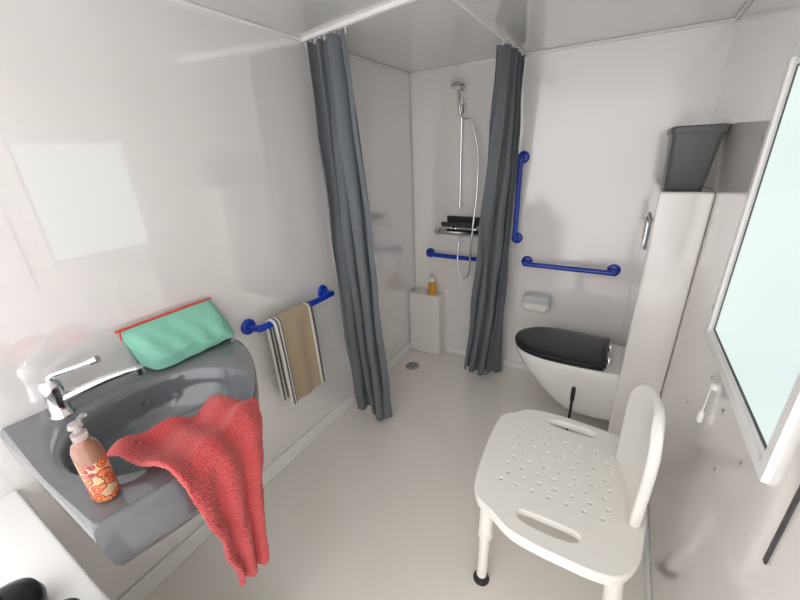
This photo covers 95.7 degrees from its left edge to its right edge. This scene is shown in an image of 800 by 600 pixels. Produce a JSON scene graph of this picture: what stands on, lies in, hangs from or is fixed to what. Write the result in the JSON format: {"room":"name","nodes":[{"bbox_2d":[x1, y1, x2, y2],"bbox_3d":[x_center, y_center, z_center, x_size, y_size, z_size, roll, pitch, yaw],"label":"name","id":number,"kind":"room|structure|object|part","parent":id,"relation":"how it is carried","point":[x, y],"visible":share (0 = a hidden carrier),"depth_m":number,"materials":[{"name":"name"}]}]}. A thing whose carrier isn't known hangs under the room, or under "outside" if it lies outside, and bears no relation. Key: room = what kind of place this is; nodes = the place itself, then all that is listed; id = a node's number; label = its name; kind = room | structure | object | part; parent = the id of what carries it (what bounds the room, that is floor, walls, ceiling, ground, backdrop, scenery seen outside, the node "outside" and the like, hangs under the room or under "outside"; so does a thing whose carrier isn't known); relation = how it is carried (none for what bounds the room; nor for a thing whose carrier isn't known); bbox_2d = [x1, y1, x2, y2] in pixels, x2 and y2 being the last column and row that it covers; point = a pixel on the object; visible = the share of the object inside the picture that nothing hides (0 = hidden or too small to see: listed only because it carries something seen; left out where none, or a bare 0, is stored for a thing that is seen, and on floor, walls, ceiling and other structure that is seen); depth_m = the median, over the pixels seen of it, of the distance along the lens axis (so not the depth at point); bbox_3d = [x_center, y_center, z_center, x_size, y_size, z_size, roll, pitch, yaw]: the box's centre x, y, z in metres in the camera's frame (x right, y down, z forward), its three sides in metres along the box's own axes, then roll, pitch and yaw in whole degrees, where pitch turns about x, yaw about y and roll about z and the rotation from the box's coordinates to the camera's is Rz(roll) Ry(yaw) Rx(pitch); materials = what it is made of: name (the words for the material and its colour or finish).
{"room":"accessible bathroom","nodes":[
{"label":"accessible bathroom","id":0,"kind":"room"},
{"bbox_2d":[0,0,414,599],"bbox_3d":[-0.698,-0.087,1.741,0.100,2.120,3.200,10,25,29],"label":"wall","id":1,"kind":"structure","parent":0,"point":[157,157],"depth_m":1.28,"materials":[{"name":"white paint"}]},
{"bbox_2d":[0,337,259,565],"bbox_3d":[-0.676,0.488,1.215,0.629,0.410,0.700,10,25,29],"label":"washbasin","id":2,"kind":"object","parent":1,"relation":"attached to","point":[150,504],"visible":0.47,"depth_m":1.01,"materials":[{"name":"grey ceramic"}]},
{"bbox_2d":[37,355,144,420],"bbox_3d":[-0.915,0.240,1.078,0.249,0.170,0.062,-13,24,-24],"label":"mixer tap","id":3,"kind":"object","parent":2,"relation":"on","point":[57,400],"visible":1,"depth_m":1.05,"materials":[{"name":"silver metal"}]},
{"bbox_3d":[-0.952,0.203,1.040,0.122,0.048,0.021,-9,23,-16],"label":"lever","id":4,"kind":"part","parent":3,"relation":"part of","materials":[{"name":"silver metal"}]},
{"bbox_3d":[-0.915,0.257,1.098,0.208,0.063,0.034,-15,25,-29],"label":"spout","id":5,"kind":"part","parent":3,"relation":"part of","materials":[{"name":"silver metal"}]},
{"bbox_2d":[67,413,119,502],"bbox_3d":[-0.658,0.337,0.772,0.069,0.197,0.056,10,25,29],"label":"soap bottle","id":6,"kind":"object","parent":2,"relation":"on","point":[88,455],"visible":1,"depth_m":0.75,"materials":[{"name":"orange plastic"}]},
{"bbox_2d":[75,452,119,502],"bbox_3d":[-0.655,0.381,0.786,0.064,0.105,0.051,10,25,29],"label":"label","id":7,"kind":"object","parent":6,"relation":"on","point":[97,474],"depth_m":0.77,"materials":[{"name":"paper"}]},
{"bbox_2d":[114,297,234,369],"bbox_3d":[-0.804,0.121,1.360,0.113,0.162,0.386,10,25,29],"label":"pouch","id":8,"kind":"object","parent":2,"relation":"on","point":[162,341],"visible":1,"depth_m":1.32,"materials":[{"name":"fabric"}]},
{"bbox_2d":[107,395,269,585],"bbox_3d":[-0.518,0.524,1.028,0.306,0.456,0.285,5,23,19],"label":"towel","id":9,"kind":"object","parent":2,"relation":"on","point":[216,454],"visible":1,"depth_m":0.94,"materials":[{"name":"red fabric"}]},
{"bbox_2d":[117,341,410,599],"bbox_3d":[-0.664,0.905,2.001,0.018,0.085,2.970,10,25,29],"label":"baseboard","id":10,"kind":"structure","parent":1,"relation":"attached to","point":[159,572],"depth_m":1.66,"materials":[{"name":"white"}]},
{"bbox_2d":[241,285,334,334],"bbox_3d":[-0.540,0.045,1.866,0.092,0.076,0.586,10,25,29],"label":"grab rail","id":11,"kind":"object","parent":1,"relation":"attached to","point":[248,326],"visible":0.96,"depth_m":1.69,"materials":[{"name":"blue metal"}]},
{"bbox_2d":[265,301,324,405],"bbox_3d":[-0.532,0.278,1.883,0.060,0.495,0.275,10,25,29],"label":"striped hand towel","id":12,"kind":"object","parent":11,"relation":"hanging from","point":[293,337],"visible":1,"depth_m":1.85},
{"bbox_2d":[167,0,410,74],"bbox_3d":[-0.718,-1.037,1.281,0.014,0.014,3.100,10,25,29],"label":"trim","id":13,"kind":"structure","parent":1,"relation":"attached to","point":[181,2],"depth_m":1.47,"materials":[{"name":"white plastic"}]},
{"bbox_2d":[142,349,643,599],"bbox_3d":[0.134,1.086,1.710,1.930,0.100,3.200,10,25,29],"label":"floor","id":14,"kind":"structure","parent":0,"point":[370,509],"depth_m":1.73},
{"bbox_2d":[0,490,109,599],"bbox_3d":[-0.924,1.058,0.785,0.800,0.730,0.580,10,25,29],"label":"countertop","id":15,"kind":"structure","parent":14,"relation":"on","point":[29,548],"depth_m":0.88,"materials":[{"name":"white"}]},
{"bbox_2d":[0,578,47,599],"bbox_3d":[-0.795,0.625,0.730,0.115,0.103,0.115,10,25,29],"label":"case","id":16,"kind":"object","parent":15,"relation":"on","point":[23,588],"visible":1,"depth_m":0.74,"materials":[{"name":"black plastic"}]},
{"bbox_2d":[406,362,419,369],"bbox_3d":[0.103,0.533,2.947,0.116,0.005,0.116,10,25,29],"label":"floor drain","id":17,"kind":"object","parent":14,"relation":"on","point":[410,365],"visible":1,"depth_m":2.94,"materials":[{"name":"silver metal"}]},
{"bbox_2d":[409,288,444,355],"bbox_3d":[0.228,0.187,3.077,0.280,0.540,0.130,10,25,29],"label":"ledge","id":18,"kind":"object","parent":14,"relation":"on","point":[426,311],"visible":0.98,"depth_m":3.01,"materials":[{"name":"white plastic"}]},
{"bbox_2d":[428,277,435,294],"bbox_3d":[0.258,-0.114,2.910,0.064,0.140,0.045,10,25,29],"label":"shampoo bottle","id":19,"kind":"object","parent":18,"relation":"on","point":[431,285],"visible":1,"depth_m":2.90,"materials":[{"name":"orange plastic"}]},
{"bbox_2d":[561,386,575,431],"bbox_3d":[0.907,0.658,1.951,0.100,0.450,0.100,10,25,29],"label":"toilet brush","id":20,"kind":"object","parent":14,"relation":"on","point":[573,389],"visible":0.31,"depth_m":1.89,"materials":[{"name":"black plastic"}]},
{"bbox_2d":[473,384,665,599],"bbox_3d":[0.608,0.680,1.341,0.604,0.888,0.645,10,25,29],"label":"chair","id":21,"kind":"object","parent":14,"relation":"on","point":[596,489],"visible":1,"depth_m":1.23,"materials":[{"name":"white plastic"}]},
{"bbox_3d":[0.325,0.994,1.410,0.044,0.255,0.043,10,25,29],"label":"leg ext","id":22,"kind":"part","parent":21,"relation":"part of","materials":[{"name":"white plastic"}]},
{"bbox_3d":[0.319,0.779,1.324,0.055,0.209,0.054,10,25,29],"label":"leg","id":23,"kind":"part","parent":21,"relation":"part of","materials":[{"name":"white plastic"}]},
{"bbox_3d":[0.653,0.853,1.105,0.052,0.213,0.072,-16,25,-29],"label":"leg","id":24,"kind":"part","parent":21,"relation":"part of","materials":[{"name":"white plastic"}]},
{"bbox_3d":[0.779,0.475,1.173,0.046,0.397,0.320,6,23,21],"label":"backrest","id":25,"kind":"part","parent":21,"relation":"part of","materials":[{"name":"white plastic"}]},
{"bbox_2d":[185,0,747,72],"bbox_3d":[0.043,-0.972,0.882,1.930,0.100,3.200,10,25,29],"label":"ceiling","id":26,"kind":"structure","parent":0,"point":[419,35],"depth_m":1.58,"materials":[{"name":"white paint"}]},
{"bbox_2d":[301,0,525,55],"bbox_3d":[0.103,-1.302,1.853,0.788,0.016,1.177,10,25,29],"label":"rail","id":27,"kind":"object","parent":26,"relation":"attached to","point":[463,4],"visible":0.94,"depth_m":1.48,"materials":[{"name":"white metal"}]},
{"bbox_2d":[304,27,392,420],"bbox_3d":[-0.244,-0.213,1.991,0.342,2.075,0.155,12,26,33],"label":"shower curtain","id":28,"kind":"object","parent":27,"relation":"hanging from","point":[338,136],"visible":1,"depth_m":1.86,"materials":[{"name":"grey fabric"}]},
{"bbox_2d":[464,39,524,374],"bbox_3d":[0.607,-0.375,2.312,0.293,2.085,0.315,-3,22,-2],"label":"shower curtain","id":29,"kind":"object","parent":27,"relation":"hanging from","point":[484,344],"visible":1,"depth_m":2.26,"materials":[{"name":"grey fabric"}]},
{"bbox_2d":[411,21,735,363],"bbox_3d":[0.877,-0.471,2.521,1.730,2.120,0.100,10,25,29],"label":"wall","id":30,"kind":"structure","parent":0,"point":[596,119],"depth_m":2.26,"materials":[{"name":"white"}]},
{"bbox_2d":[409,75,415,287],"bbox_3d":[0.110,-0.581,2.898,0.010,2.106,0.010,10,25,29],"label":"trim","id":31,"kind":"structure","parent":30,"relation":"attached to","point":[409,75],"depth_m":2.74,"materials":[{"name":"white plastic"}]},
{"bbox_2d":[426,248,476,261],"bbox_3d":[0.430,-0.332,2.762,0.546,0.076,0.072,10,25,29],"label":"grab rail","id":32,"kind":"object","parent":30,"relation":"attached to","point":[430,252],"visible":0.55,"depth_m":2.77,"materials":[{"name":"blue metal"}]},
{"bbox_2d":[434,227,477,236],"bbox_3d":[0.416,-0.498,2.668,0.335,0.052,0.052,10,25,29],"label":"mixer","id":33,"kind":"object","parent":30,"relation":"attached to","point":[457,232],"depth_m":2.66,"materials":[{"name":"silver metal"}]},
{"bbox_3d":[0.289,-0.521,2.739,0.040,0.052,0.052,10,25,29],"label":"mixer knob","id":34,"kind":"part","parent":33,"relation":"part of","materials":[{"name":"silver metal"}]},
{"bbox_2d":[457,114,478,278],"bbox_3d":[0.471,-0.676,2.509,0.070,1.125,0.170,-18,26,-33],"label":"hose","id":35,"kind":"object","parent":33,"relation":"attached to","point":[461,115],"visible":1,"depth_m":2.46,"materials":[{"name":"silver metal"}]},
{"bbox_2d":[441,223,478,228],"bbox_3d":[0.441,-0.542,2.620,0.260,0.015,0.120,10,25,29],"label":"soap tray","id":36,"kind":"object","parent":30,"relation":"attached to","point":[477,225],"visible":0.57,"depth_m":2.57,"materials":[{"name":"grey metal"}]},
{"bbox_2d":[441,222,475,225],"bbox_3d":[0.412,-0.540,2.570,0.260,0.020,0.010,10,25,29],"label":"tray rim","id":37,"kind":"object","parent":36,"relation":"attached to","point":[443,223],"depth_m":2.57,"materials":[{"name":"black plastic"}]},
{"bbox_2d":[447,216,479,223],"bbox_3d":[0.469,-0.590,2.655,0.260,0.045,0.016,10,25,29],"label":"soap tray","id":38,"kind":"object","parent":36,"relation":"attached to","point":[460,219],"visible":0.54,"depth_m":2.65,"materials":[{"name":"black plastic"}]},
{"bbox_2d":[457,89,463,208],"bbox_3d":[0.395,-0.988,2.424,0.048,0.752,0.113,10,25,29],"label":"riser","id":39,"kind":"object","parent":30,"relation":"attached to","point":[461,119],"depth_m":2.43,"materials":[{"name":"silver metal"}]},
{"bbox_2d":[451,81,465,91],"bbox_3d":[0.360,-1.317,2.229,0.096,0.054,0.089,13,27,34],"label":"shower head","id":40,"kind":"object","parent":39,"relation":"attached to","point":[455,85],"visible":0.99,"depth_m":2.21,"materials":[{"name":"silver metal"}]},
{"bbox_3d":[0.377,-1.265,2.302,0.029,0.146,0.088,5,23,17],"label":"handle","id":41,"kind":"part","parent":39,"relation":"part of","materials":[{"name":"silver metal"}]},
{"bbox_2d":[461,103,464,113],"bbox_3d":[0.403,-1.249,2.363,0.044,0.060,0.044,10,25,29],"label":"slider","id":42,"kind":"object","parent":39,"relation":"attached to","point":[462,104],"visible":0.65,"depth_m":2.34,"materials":[{"name":"silver metal"}]},
{"bbox_2d":[447,346,528,370],"bbox_3d":[0.938,0.517,2.836,1.240,0.050,0.014,10,25,29],"label":"baseboard","id":43,"kind":"structure","parent":30,"relation":"attached to","point":[449,349],"depth_m":2.88,"materials":[{"name":"white plastic"}]},
{"bbox_2d":[511,151,529,242],"bbox_3d":[0.781,-0.658,2.382,0.076,0.596,0.092,10,25,29],"label":"grab rail","id":44,"kind":"object","parent":30,"relation":"attached to","point":[524,156],"visible":1,"depth_m":2.33,"materials":[{"name":"blue metal"}]},
{"bbox_2d":[522,292,550,312],"bbox_3d":[0.960,0.017,2.547,0.180,0.120,0.108,10,25,29],"label":"dispenser","id":45,"kind":"object","parent":30,"relation":"attached to","point":[536,302],"visible":1,"depth_m":2.50,"materials":[{"name":"white plastic"}]},
{"bbox_2d":[521,256,620,275],"bbox_3d":[1.095,-0.215,2.371,0.606,0.076,0.092,10,25,29],"label":"grab rail","id":46,"kind":"object","parent":30,"relation":"attached to","point":[612,270],"visible":1,"depth_m":2.31,"materials":[{"name":"blue metal"}]},
{"bbox_2d":[410,18,735,74],"bbox_3d":[0.811,-1.426,2.080,1.716,0.014,0.014,10,25,29],"label":"trim","id":47,"kind":"structure","parent":30,"relation":"attached to","point":[728,19],"depth_m":1.93,"materials":[{"name":"white plastic"}]},
{"bbox_2d":[606,181,714,436],"bbox_3d":[1.375,0.101,2.004,0.189,1.405,0.599,10,25,29],"label":"cabinet","id":48,"kind":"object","parent":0,"point":[664,271],"depth_m":1.69,"materials":[{"name":"white laminate"}]},
{"bbox_2d":[515,327,620,420],"bbox_3d":[1.017,0.441,2.280,0.590,0.399,0.398,10,25,29],"label":"toilet","id":49,"kind":"object","parent":48,"relation":"attached to","point":[560,360],"depth_m":2.11,"materials":[{"name":"white ceramic"}]},
{"bbox_2d":[642,212,650,249],"bbox_3d":[1.238,-0.351,1.822,0.013,0.150,0.220,10,25,29],"label":"flush plate","id":50,"kind":"object","parent":48,"relation":"attached to","point":[648,217],"visible":1,"depth_m":1.76,"materials":[{"name":"grey metal"}]},
{"bbox_3d":[1.375,0.101,2.004,0.189,1.405,0.599,10,25,29],"label":"cistern casing","id":51,"kind":"part","parent":48,"relation":"part of","materials":[{"name":"white plastic"}]},
{"bbox_2d":[661,123,730,190],"bbox_3d":[1.266,-0.621,1.586,0.186,0.255,0.266,10,25,29],"label":"waste bin","id":52,"kind":"object","parent":48,"relation":"on","point":[691,151],"visible":1,"depth_m":1.50,"materials":[{"name":"grey plastic"}]},
{"bbox_2d":[648,0,799,599],"bbox_3d":[0.875,0.201,0.852,0.100,2.120,3.200,10,25,29],"label":"wall","id":53,"kind":"structure","parent":0,"point":[711,532],"depth_m":1.12,"materials":[{"name":"white paint"}]},
{"bbox_2d":[643,505,651,599],"bbox_3d":[0.690,1.266,0.987,0.014,0.060,2.500,10,25,29],"label":"baseboard","id":54,"kind":"structure","parent":53,"relation":"attached to","point":[646,552],"depth_m":1.44,"materials":[{"name":"white"}]},
{"bbox_2d":[696,383,716,422],"bbox_3d":[0.918,0.309,1.086,0.022,0.141,0.022,10,25,29],"label":"handle","id":55,"kind":"object","parent":53,"relation":"attached to","point":[701,414],"visible":1,"depth_m":1.09,"materials":[{"name":"white plastic"}]},
{"bbox_3d":[0.918,0.356,1.105,0.018,0.040,0.018,10,25,29],"label":"knob","id":56,"kind":"part","parent":55,"relation":"part of","materials":[{"name":"white plastic"}]},
{"bbox_3d":[0.916,0.296,1.081,0.006,0.090,0.004,10,25,29],"label":"cord","id":57,"kind":"part","parent":55,"relation":"part of","materials":[{"name":"white plastic"}]},
{"bbox_2d":[687,136,762,470],"bbox_3d":[0.908,0.046,0.966,0.003,0.890,0.630,10,25,29],"label":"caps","id":58,"kind":"object","parent":53,"relation":"attached to","point":[711,377],"visible":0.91,"depth_m":0.96,"materials":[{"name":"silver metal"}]},
{"bbox_2d":[733,0,752,20],"bbox_3d":[0.753,-0.764,0.442,0.014,0.014,3.086,10,25,29],"label":"trim","id":59,"kind":"structure","parent":53,"relation":"attached to","point":[748,2],"depth_m":1.54,"materials":[{"name":"white plastic"}]},
{"bbox_2d":[705,43,799,483],"bbox_3d":[0.857,-0.144,0.793,0.042,0.815,0.675,10,25,29],"label":"window","id":60,"kind":"structure","parent":53,"relation":"in","point":[765,465],"depth_m":0.85,"materials":[{"name":"white"}]},
{"bbox_3d":[0.855,-0.141,0.792,0.024,0.760,0.620,10,25,29],"label":"sash","id":61,"kind":"part","parent":60,"relation":"part of","materials":[{"name":"white plastic"}]},
{"bbox_2d":[714,63,799,449],"bbox_3d":[0.854,-0.141,0.793,0.019,0.732,0.592,10,25,29],"label":"gasket","id":62,"kind":"object","parent":60,"relation":"attached to","point":[797,65],"visible":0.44,"depth_m":0.96,"materials":[{"name":"black rubber"}]},
{"bbox_3d":[0.852,-0.142,0.794,0.008,0.724,0.584,10,25,29],"label":"pane","id":63,"kind":"part","parent":60,"relation":"part of","materials":[{"name":"clear glass"}]},
{"bbox_2d":[762,485,799,564],"bbox_3d":[0.640,0.258,0.561,0.004,0.450,0.010,10,25,29],"label":"strip","id":64,"kind":"object","parent":53,"relation":"attached to","point":[796,498],"visible":1,"depth_m":0.61,"materials":[{"name":"grey metal"}]}
]}

